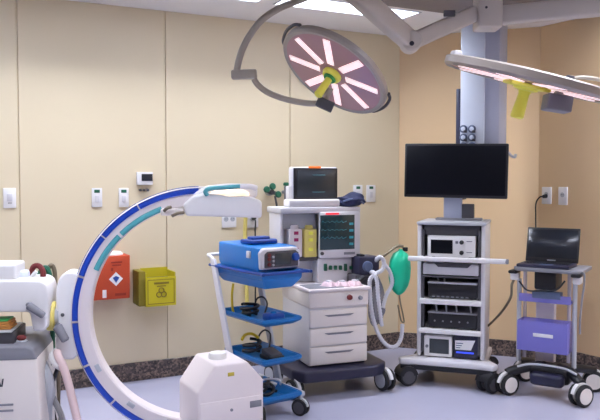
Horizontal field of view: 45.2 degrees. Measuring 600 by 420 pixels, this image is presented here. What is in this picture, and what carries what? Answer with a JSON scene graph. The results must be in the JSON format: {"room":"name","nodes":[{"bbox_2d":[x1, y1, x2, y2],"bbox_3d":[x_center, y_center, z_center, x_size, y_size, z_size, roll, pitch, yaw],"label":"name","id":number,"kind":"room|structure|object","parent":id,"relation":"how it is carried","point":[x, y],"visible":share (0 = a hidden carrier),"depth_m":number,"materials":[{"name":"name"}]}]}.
{"room":"operating room","nodes":[
{"label":"operating room","id":0,"kind":"room"},
{"bbox_2d":[0,0,399,369],"bbox_3d":[-2.337,-0.160,4.909,7.300,2.950,0.121,-1,3,-27],"label":"wall","id":1,"kind":"structure","parent":0,"point":[93,95],"depth_m":5.49,"materials":[{"name":"beige paint"}]},
{"bbox_2d":[3,188,15,207],"bbox_3d":[-2.016,-0.083,4.999,0.084,0.139,0.018,-1,3,-27],"label":"light switch","id":2,"kind":"object","parent":1,"relation":"attached to","point":[9,194],"visible":1,"depth_m":5.00,"materials":[{"name":"white plastic"}]},
{"bbox_2d":[92,188,101,206],"bbox_3d":[-1.486,-0.091,5.271,0.076,0.139,0.018,-1,3,-27],"label":"wall switch","id":3,"kind":"object","parent":1,"relation":"attached to","point":[96,192],"visible":1,"depth_m":5.27,"materials":[{"name":"white plastic"}]},
{"bbox_2d":[94,251,129,300],"bbox_3d":[-1.394,0.468,5.236,0.271,0.340,0.199,-1,3,-27],"label":"box","id":4,"kind":"object","parent":1,"relation":"attached to","point":[113,282],"visible":0.69,"depth_m":5.16,"materials":[{"name":"red plastic"}]},
{"bbox_2d":[119,188,128,206],"bbox_3d":[-1.312,-0.093,5.361,0.074,0.142,0.018,-1,3,-27],"label":"wall switch","id":5,"kind":"object","parent":1,"relation":"attached to","point":[123,192],"visible":1,"depth_m":5.36,"materials":[{"name":"white plastic"}]},
{"bbox_2d":[136,172,152,190],"bbox_3d":[-1.169,-0.214,5.420,0.122,0.145,0.034,-1,3,-27],"label":"thermostat","id":6,"kind":"object","parent":1,"relation":"attached to","point":[142,178],"visible":1,"depth_m":5.40,"materials":[{"name":"white plastic"}]},
{"bbox_2d":[133,267,175,306],"bbox_3d":[-1.092,0.574,5.393,0.277,0.265,0.199,-1,3,-27],"label":"box","id":7,"kind":"object","parent":1,"relation":"attached to","point":[154,286],"visible":1,"depth_m":5.32,"materials":[{"name":"yellow plastic"}]},
{"bbox_2d":[148,278,174,304],"bbox_3d":[-1.026,0.602,5.322,0.203,0.181,0.004,-1,3,-27],"label":"print","id":8,"kind":"object","parent":7,"relation":"attached to","point":[161,291],"depth_m":5.32},
{"bbox_2d":[222,217,235,227],"bbox_3d":[-0.566,0.082,5.752,0.124,0.116,0.016,-1,3,-27],"label":"wall socket","id":9,"kind":"object","parent":1,"relation":"attached to","point":[227,222],"visible":0.8,"depth_m":5.75,"materials":[{"name":"white plastic"}]},
{"bbox_2d":[61,332,397,389],"bbox_3d":[-2.307,1.247,4.908,7.200,0.140,0.017,-1,3,-27],"label":"baseboard","id":10,"kind":"structure","parent":1,"relation":"attached to","point":[136,371],"depth_m":5.51,"materials":[{"name":"stone"}]},
{"bbox_2d":[243,217,248,322],"bbox_3d":[-0.435,0.425,5.805,0.058,0.972,0.067,-1,3,-27],"label":"gas hose","id":11,"kind":"object","parent":1,"relation":"attached to","point":[245,218],"visible":0.23,"depth_m":5.79,"materials":[{"name":"rubber"}]},
{"bbox_2d":[247,218,257,227],"bbox_3d":[-0.386,0.084,5.845,0.106,0.118,0.016,-1,3,-27],"label":"wall socket","id":12,"kind":"object","parent":1,"relation":"attached to","point":[250,223],"visible":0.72,"depth_m":5.84,"materials":[{"name":"white plastic"}]},
{"bbox_2d":[251,218,255,299],"bbox_3d":[-0.367,0.407,5.831,0.036,0.718,0.050,-1,3,-27],"label":"cable","id":13,"kind":"object","parent":1,"relation":"attached to","point":[251,218],"visible":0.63,"depth_m":5.82,"materials":[{"name":"rubber"}]},
{"bbox_2d":[263,183,281,205],"bbox_3d":[-0.207,0.116,5.887,0.229,0.676,0.107,-1,3,-27],"label":"gas valve","id":14,"kind":"object","parent":1,"relation":"attached to","point":[269,191],"visible":0.69,"depth_m":5.83,"materials":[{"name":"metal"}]},
{"bbox_2d":[282,182,288,198],"bbox_3d":[-0.122,-0.153,5.932,0.048,0.150,0.084,-1,3,-27],"label":"gas flowmeter","id":15,"kind":"object","parent":1,"relation":"attached to","point":[285,184],"visible":0.57,"depth_m":5.90,"materials":[{"name":"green plastic"}]},
{"bbox_2d":[353,185,362,193],"bbox_3d":[0.507,-0.148,6.293,0.092,0.140,0.018,-1,3,-27],"label":"wall switch","id":16,"kind":"object","parent":1,"relation":"attached to","point":[356,188],"visible":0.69,"depth_m":6.29,"materials":[{"name":"white plastic"}]},
{"bbox_2d":[366,185,375,201],"bbox_3d":[0.627,-0.145,6.354,0.094,0.150,0.018,-1,3,-27],"label":"wall switch","id":17,"kind":"object","parent":1,"relation":"attached to","point":[370,189],"visible":1,"depth_m":6.35,"materials":[{"name":"white plastic"}]},
{"bbox_2d":[69,0,568,34],"bbox_3d":[0.335,-1.403,1.118,8.544,0.150,8.968,-1,3,-27],"label":"ceiling","id":18,"kind":"structure","parent":0,"point":[235,9],"depth_m":5.57,"materials":[{"name":"white paint"}]},
{"bbox_2d":[239,0,261,2],"bbox_3d":[-0.738,-1.579,4.799,1.120,0.204,0.290,-1,3,-27],"label":"ceiling light","id":19,"kind":"object","parent":18,"relation":"attached to","point":[255,1],"visible":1,"depth_m":5.15,"materials":[{"name":"grey plastic"}]},
{"bbox_2d":[293,0,362,15],"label":"ceiling light","id":20,"kind":"object","parent":18,"relation":"attached to","point":[335,6],"depth_m":5.44,"materials":[{"name":"grey plastic"}]},
{"bbox_2d":[390,8,421,18],"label":"ceiling light","id":21,"kind":"object","parent":18,"relation":"attached to","point":[403,14],"depth_m":5.65,"materials":[{"name":"white plastic"}]},
{"bbox_2d":[231,0,599,118],"bbox_3d":[1.114,-0.918,3.645,2.149,1.027,2.302,-2,3,-33],"label":"lamp","id":22,"kind":"object","parent":18,"relation":"attached to","point":[331,66],"depth_m":4.00,"materials":[{"name":"grey metal"}]},
{"bbox_2d":[381,0,545,12],"bbox_3d":[0.605,-1.432,3.994,3.350,0.029,2.100,-1,3,-27],"label":"trim","id":23,"kind":"structure","parent":18,"relation":"attached to","point":[438,6],"depth_m":5.13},
{"bbox_2d":[456,24,507,199],"bbox_3d":[1.411,-0.797,5.628,0.374,1.434,0.440,1,3,28],"label":"pendant","id":24,"kind":"object","parent":18,"relation":"hanging from","point":[481,102],"visible":0.52,"depth_m":5.48,"materials":[{"name":"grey metal"}]},
{"bbox_2d":[60,347,599,419],"bbox_3d":[0.335,1.520,1.239,8.544,0.100,8.968,-1,3,-27],"label":"floor","id":25,"kind":"structure","parent":0,"point":[435,395],"depth_m":4.95,"materials":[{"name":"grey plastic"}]},
{"bbox_2d":[0,183,262,419],"bbox_3d":[-1.179,0.608,3.890,1.930,1.499,0.598,0,2,-8],"label":"c-arm","id":26,"kind":"object","parent":25,"relation":"on","point":[218,384],"visible":1,"depth_m":3.82,"materials":[{"name":"white plastic"}]},
{"bbox_2d":[0,316,16,329],"bbox_3d":[-1.578,0.590,3.768,0.155,0.050,0.130,0,2,-6],"label":"card stack","id":27,"kind":"object","parent":26,"relation":"on","point":[6,322],"visible":1,"depth_m":3.72,"materials":[{"name":"orange paper"}]},
{"bbox_2d":[16,335,27,341],"bbox_3d":[-1.452,0.680,3.753,0.067,0.055,0.067,0,2,0],"label":"switch","id":28,"kind":"object","parent":26,"relation":"attached to","point":[19,338],"depth_m":3.74,"materials":[{"name":"red plastic"}]},
{"bbox_2d":[20,269,29,276],"bbox_3d":[-1.494,0.347,3.861,0.086,0.050,0.060,-1,3,-20],"label":"clip","id":29,"kind":"object","parent":26,"relation":"on","point":[24,273],"visible":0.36,"depth_m":3.84,"materials":[{"name":"white plastic"}]},
{"bbox_2d":[29,263,45,276],"bbox_3d":[-1.416,0.326,3.860,0.099,0.082,0.058,0,2,10],"label":"clip","id":30,"kind":"object","parent":26,"relation":"on","point":[33,272],"visible":0.98,"depth_m":3.86,"materials":[{"name":"red plastic"}]},
{"bbox_2d":[37,263,60,418],"bbox_3d":[-1.318,0.848,4.139,0.376,1.101,0.087,-2,3,-33],"label":"cable bundle","id":31,"kind":"object","parent":26,"relation":"attached to","point":[50,266],"visible":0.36,"depth_m":4.07,"materials":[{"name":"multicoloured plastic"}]},
{"bbox_2d":[194,183,256,197],"bbox_3d":[-0.420,-0.085,3.977,0.360,0.123,0.180,0,2,-8],"label":"handle","id":32,"kind":"object","parent":26,"relation":"attached to","point":[197,189],"depth_m":3.90,"materials":[{"name":"teal plastic"}]},
{"bbox_2d":[207,252,312,419],"bbox_3d":[-0.295,0.812,4.786,0.404,1.018,0.759,-2,3,-36],"label":"trolley","id":33,"kind":"object","parent":25,"relation":"on","point":[263,280],"visible":0.51,"depth_m":4.65,"materials":[{"name":"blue plastic"}]},
{"bbox_2d":[231,283,234,311],"bbox_3d":[-0.439,0.600,4.809,0.029,0.214,0.062,-2,3,-36],"label":"cable","id":34,"kind":"object","parent":33,"relation":"hanging from","point":[232,288],"visible":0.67,"depth_m":4.82,"materials":[{"name":"yellow rubber"}]},
{"bbox_2d":[240,302,259,316],"bbox_3d":[-0.333,0.660,4.782,0.140,0.096,0.117,-2,3,-36],"label":"cable bundle","id":35,"kind":"object","parent":33,"relation":"on","point":[246,311],"visible":0.97,"depth_m":4.75,"materials":[{"name":"black plastic"}]},
{"bbox_2d":[241,332,261,352],"bbox_3d":[-0.319,0.890,4.787,0.140,0.136,0.138,-2,3,-36],"label":"cable bundle","id":36,"kind":"object","parent":33,"relation":"on","point":[249,350],"visible":1,"depth_m":4.79,"materials":[{"name":"rubber"}]},
{"bbox_2d":[219,236,299,271],"bbox_3d":[-0.271,0.273,4.719,0.316,0.201,0.548,-2,3,-36],"label":"defibrillator","id":37,"kind":"object","parent":33,"relation":"on","point":[254,253],"visible":1,"depth_m":4.57,"materials":[{"name":"blue plastic"}]},
{"bbox_2d":[253,296,267,312],"bbox_3d":[-0.265,0.643,4.885,0.112,0.113,0.059,2,3,35],"label":"cable","id":38,"kind":"object","parent":33,"relation":"on","point":[257,298],"visible":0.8,"depth_m":4.89,"materials":[{"name":"black rubber"}]},
{"bbox_2d":[209,263,312,288],"bbox_3d":[-0.273,0.428,4.730,0.706,0.113,0.752,0,2,0],"label":"tray","id":39,"kind":"object","parent":33,"relation":"on","point":[271,279],"depth_m":4.57,"materials":[{"name":"blue plastic"}]},
{"bbox_2d":[256,329,270,347],"bbox_3d":[-0.241,0.881,4.870,0.120,0.141,0.067,2,3,37],"label":"cable","id":40,"kind":"object","parent":33,"relation":"on","point":[268,331],"visible":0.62,"depth_m":4.88,"materials":[{"name":"black rubber"}]},
{"bbox_2d":[225,305,301,326],"bbox_3d":[-0.267,0.697,4.741,0.300,0.053,0.545,-2,3,-36],"label":"tray","id":41,"kind":"object","parent":33,"relation":"on","point":[289,318],"depth_m":4.66,"materials":[{"name":"blue plastic"}]},
{"bbox_2d":[232,341,301,366],"bbox_3d":[-0.246,0.948,4.723,0.300,0.056,0.475,-2,3,-36],"label":"tray","id":42,"kind":"object","parent":33,"relation":"on","point":[290,356],"depth_m":4.66,"materials":[{"name":"blue plastic"}]},
{"bbox_2d":[261,376,280,396],"bbox_3d":[-0.220,1.145,4.698,0.208,0.122,0.199,-2,3,-36],"label":"cable bundle","id":43,"kind":"object","parent":33,"relation":"in","point":[265,384],"visible":0.66,"depth_m":4.65,"materials":[{"name":"black rubber"}]},
{"bbox_2d":[260,347,283,359],"bbox_3d":[-0.181,0.933,4.668,0.110,0.064,0.140,-2,3,-36],"label":"foot pedal","id":44,"kind":"object","parent":33,"relation":"on","point":[267,353],"visible":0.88,"depth_m":4.64,"materials":[{"name":"black plastic"}]},
{"bbox_2d":[262,310,284,319],"bbox_3d":[-0.171,0.681,4.652,0.120,0.065,0.100,-2,3,-36],"label":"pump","id":45,"kind":"object","parent":33,"relation":"on","point":[273,314],"visible":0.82,"depth_m":4.62,"materials":[{"name":"blue plastic"}]},
{"bbox_2d":[263,376,301,404],"bbox_3d":[-0.237,1.189,4.721,0.300,0.063,0.445,-2,3,-36],"label":"tray","id":46,"kind":"object","parent":33,"relation":"on","point":[285,392],"depth_m":4.64,"materials":[{"name":"blue plastic"}]},
{"bbox_2d":[264,206,410,399],"bbox_3d":[0.311,0.637,5.354,1.046,1.320,0.694,-1,3,-21],"label":"machine","id":47,"kind":"object","parent":25,"relation":"on","point":[330,337],"visible":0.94,"depth_m":5.25,"materials":[{"name":"white plastic"}]},
{"bbox_2d":[284,166,339,206],"bbox_3d":[0.076,-0.175,5.372,0.403,0.300,0.190,-1,3,-21],"label":"patient monitor","id":48,"kind":"object","parent":47,"relation":"on","point":[310,186],"visible":1,"depth_m":5.30,"materials":[{"name":"white plastic"}]},
{"bbox_2d":[267,206,359,213],"bbox_3d":[0.101,-0.005,5.447,0.640,0.044,0.320,-1,3,-21],"label":"shelf","id":49,"kind":"object","parent":47,"relation":"attached to","point":[271,209],"depth_m":5.30,"materials":[{"name":"white plastic"}]},
{"bbox_2d":[320,280,335,286],"bbox_3d":[0.208,0.524,5.167,0.100,0.044,0.090,2,3,39],"label":"packet","id":50,"kind":"object","parent":47,"relation":"on","point":[329,283],"visible":1,"depth_m":5.14,"materials":[{"name":"white plastic"}]},
{"bbox_2d":[293,281,370,292],"bbox_3d":[0.180,0.551,5.345,0.483,0.022,0.590,-1,3,-21],"label":"countertop","id":51,"kind":"structure","parent":47,"relation":"on","point":[297,285],"depth_m":5.11,"materials":[{"name":"white plastic"}]},
{"bbox_2d":[336,280,350,286],"bbox_3d":[0.305,0.524,5.173,0.100,0.045,0.100,0,2,-6],"label":"packet","id":52,"kind":"object","parent":47,"relation":"on","point":[341,283],"visible":0.99,"depth_m":5.13,"materials":[{"name":"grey plastic"}]},
{"bbox_2d":[337,192,365,206],"bbox_3d":[0.372,-0.083,5.452,0.240,0.110,0.197,-1,3,-21],"label":"pressure cuff","id":53,"kind":"object","parent":47,"relation":"on","point":[351,199],"visible":0.91,"depth_m":5.39,"materials":[{"name":"blue fabric"}]},
{"bbox_2d":[348,279,362,286],"bbox_3d":[0.394,0.522,5.207,0.080,0.045,0.100,-1,3,-31],"label":"packet","id":54,"kind":"object","parent":47,"relation":"on","point":[354,282],"visible":0.94,"depth_m":5.18,"materials":[{"name":"white plastic"}]},
{"bbox_2d":[356,275,364,281],"bbox_3d":[0.438,0.511,5.277,0.081,0.065,0.040,-1,3,-21],"label":"connector","id":55,"kind":"object","parent":47,"relation":"on","point":[362,277],"visible":0.71,"depth_m":5.27,"materials":[{"name":"black plastic"}]},
{"bbox_2d":[394,218,508,393],"bbox_3d":[1.169,0.687,5.470,0.819,1.212,0.691,1,3,19],"label":"cart","id":56,"kind":"object","parent":25,"relation":"on","point":[485,367],"visible":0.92,"depth_m":5.29,"materials":[{"name":"white plastic"}]},
{"bbox_2d":[424,333,453,356],"bbox_3d":[1.069,1.011,5.480,0.206,0.160,0.293,1,3,19],"label":"console","id":57,"kind":"object","parent":56,"relation":"on","point":[442,345],"visible":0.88,"depth_m":5.35,"materials":[{"name":"white plastic"}]},
{"bbox_2d":[419,320,480,336],"bbox_3d":[1.172,0.891,5.502,0.446,0.034,0.455,1,3,19],"label":"shelf","id":58,"kind":"object","parent":56,"relation":"attached to","point":[424,328],"depth_m":5.31,"materials":[{"name":"white plastic"}]},
{"bbox_2d":[419,292,480,306],"bbox_3d":[1.172,0.670,5.492,0.446,0.037,0.455,1,3,19],"label":"shelf","id":59,"kind":"object","parent":56,"relation":"attached to","point":[424,299],"depth_m":5.30,"materials":[{"name":"white plastic"}]},
{"bbox_2d":[423,274,478,278],"bbox_3d":[1.172,0.484,5.485,0.404,0.011,0.455,1,3,19],"label":"shelf","id":60,"kind":"object","parent":56,"relation":"attached to","point":[464,276],"depth_m":5.27,"materials":[{"name":"grey plastic"}]},
{"bbox_2d":[428,304,477,329],"bbox_3d":[1.178,0.812,5.470,0.360,0.124,0.344,1,3,19],"label":"equipment unit","id":61,"kind":"object","parent":56,"relation":"on","point":[462,319],"visible":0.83,"depth_m":5.33,"materials":[{"name":"black plastic"}]},
{"bbox_2d":[428,235,477,257],"bbox_3d":[1.163,0.265,5.443,0.348,0.161,0.362,1,3,19],"label":"equipment unit","id":62,"kind":"object","parent":56,"relation":"on","point":[438,245],"visible":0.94,"depth_m":5.29,"materials":[{"name":"white plastic"}]},
{"bbox_2d":[428,277,477,299],"bbox_3d":[1.176,0.589,5.462,0.360,0.126,0.344,1,3,19],"label":"recorder","id":63,"kind":"object","parent":56,"relation":"on","point":[456,288],"visible":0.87,"depth_m":5.31,"materials":[{"name":"black plastic"}]},
{"bbox_2d":[417,218,490,225],"bbox_3d":[1.184,0.091,5.504,0.502,0.025,0.480,1,3,19],"label":"shelf","id":64,"kind":"object","parent":56,"relation":"attached to","point":[429,221],"depth_m":5.33,"materials":[{"name":"grey plastic"}]},
{"bbox_2d":[404,144,516,220],"bbox_3d":[1.216,-0.215,5.478,0.830,0.587,0.143,1,3,19],"label":"monitor","id":65,"kind":"object","parent":56,"relation":"on","point":[450,172],"visible":1,"depth_m":5.42,"materials":[{"name":"black plastic"}]},
{"bbox_2d":[454,335,478,358],"bbox_3d":[1.261,1.001,5.417,0.176,0.186,0.284,1,3,19],"label":"console","id":66,"kind":"object","parent":56,"relation":"on","point":[466,347],"visible":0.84,"depth_m":5.29,"materials":[{"name":"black plastic"}]},
{"bbox_2d":[488,265,599,407],"bbox_3d":[1.711,0.852,5.183,0.859,0.906,0.606,2,3,33],"label":"cart","id":67,"kind":"object","parent":25,"relation":"on","point":[545,335],"visible":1,"depth_m":5.04,"materials":[{"name":"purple plastic"}]},
{"bbox_2d":[517,316,571,354],"bbox_3d":[1.724,0.884,5.079,0.343,0.212,0.145,2,3,33],"label":"basket","id":68,"kind":"object","parent":67,"relation":"on","point":[545,334],"depth_m":5.03,"materials":[{"name":"plastic"}]},
{"bbox_2d":[519,291,572,304],"bbox_3d":[1.737,0.611,5.082,0.345,0.078,0.268,0,2,0],"label":"tray","id":69,"kind":"object","parent":67,"relation":"on","point":[540,297],"depth_m":5.04,"materials":[{"name":"plastic"}]},
{"bbox_2d":[516,227,580,269],"bbox_3d":[1.772,0.268,5.140,0.372,0.263,0.323,2,3,33],"label":"laptop","id":70,"kind":"object","parent":67,"relation":"on","point":[549,248],"visible":1,"depth_m":5.21,"materials":[{"name":"black plastic"}]},
{"bbox_2d":[398,27,540,340],"bbox_3d":[1.473,-0.219,6.342,1.296,2.950,0.120,1,3,21],"label":"wall","id":71,"kind":"structure","parent":0,"point":[428,86],"depth_m":6.24,"materials":[{"name":"beige paint"}]},
{"bbox_2d":[398,332,534,357],"bbox_3d":[1.450,1.187,6.338,1.196,0.140,0.014,1,3,21],"label":"baseboard","id":72,"kind":"structure","parent":71,"relation":"attached to","point":[499,347],"depth_m":6.23,"materials":[{"name":"stone"}]},
{"bbox_2d":[538,17,599,356],"bbox_3d":[3.667,-0.104,3.575,0.120,2.950,6.100,-2,3,-32],"label":"wall","id":73,"kind":"structure","parent":0,"point":[569,143],"depth_m":5.75,"materials":[{"name":"beige paint"}]},
{"bbox_2d":[542,187,551,203],"bbox_3d":[2.054,-0.121,5.997,0.016,0.142,0.096,-2,3,-32],"label":"wall socket","id":74,"kind":"object","parent":73,"relation":"attached to","point":[545,190],"visible":0.99,"depth_m":5.98,"materials":[{"name":"white plastic"}]},
{"bbox_2d":[535,194,547,226],"bbox_3d":[2.007,0.374,6.024,0.111,1.018,0.046,2,3,44],"label":"plug","id":75,"kind":"object","parent":74,"relation":"hanging from","point":[544,195],"visible":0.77,"depth_m":6.03,"materials":[{"name":"black plastic"}]},
{"bbox_2d":[558,187,567,204],"bbox_3d":[2.140,-0.114,5.861,0.016,0.147,0.087,-2,3,-32],"label":"wall socket","id":76,"kind":"object","parent":73,"relation":"attached to","point":[562,191],"visible":1,"depth_m":5.85,"materials":[{"name":"white plastic"}]},
{"bbox_2d":[556,352,599,369],"bbox_3d":[3.611,1.301,3.597,0.019,0.140,6.000,-2,3,-32],"label":"baseboard","id":77,"kind":"structure","parent":73,"relation":"attached to","point":[581,358],"depth_m":5.72,"materials":[{"name":"stone"}]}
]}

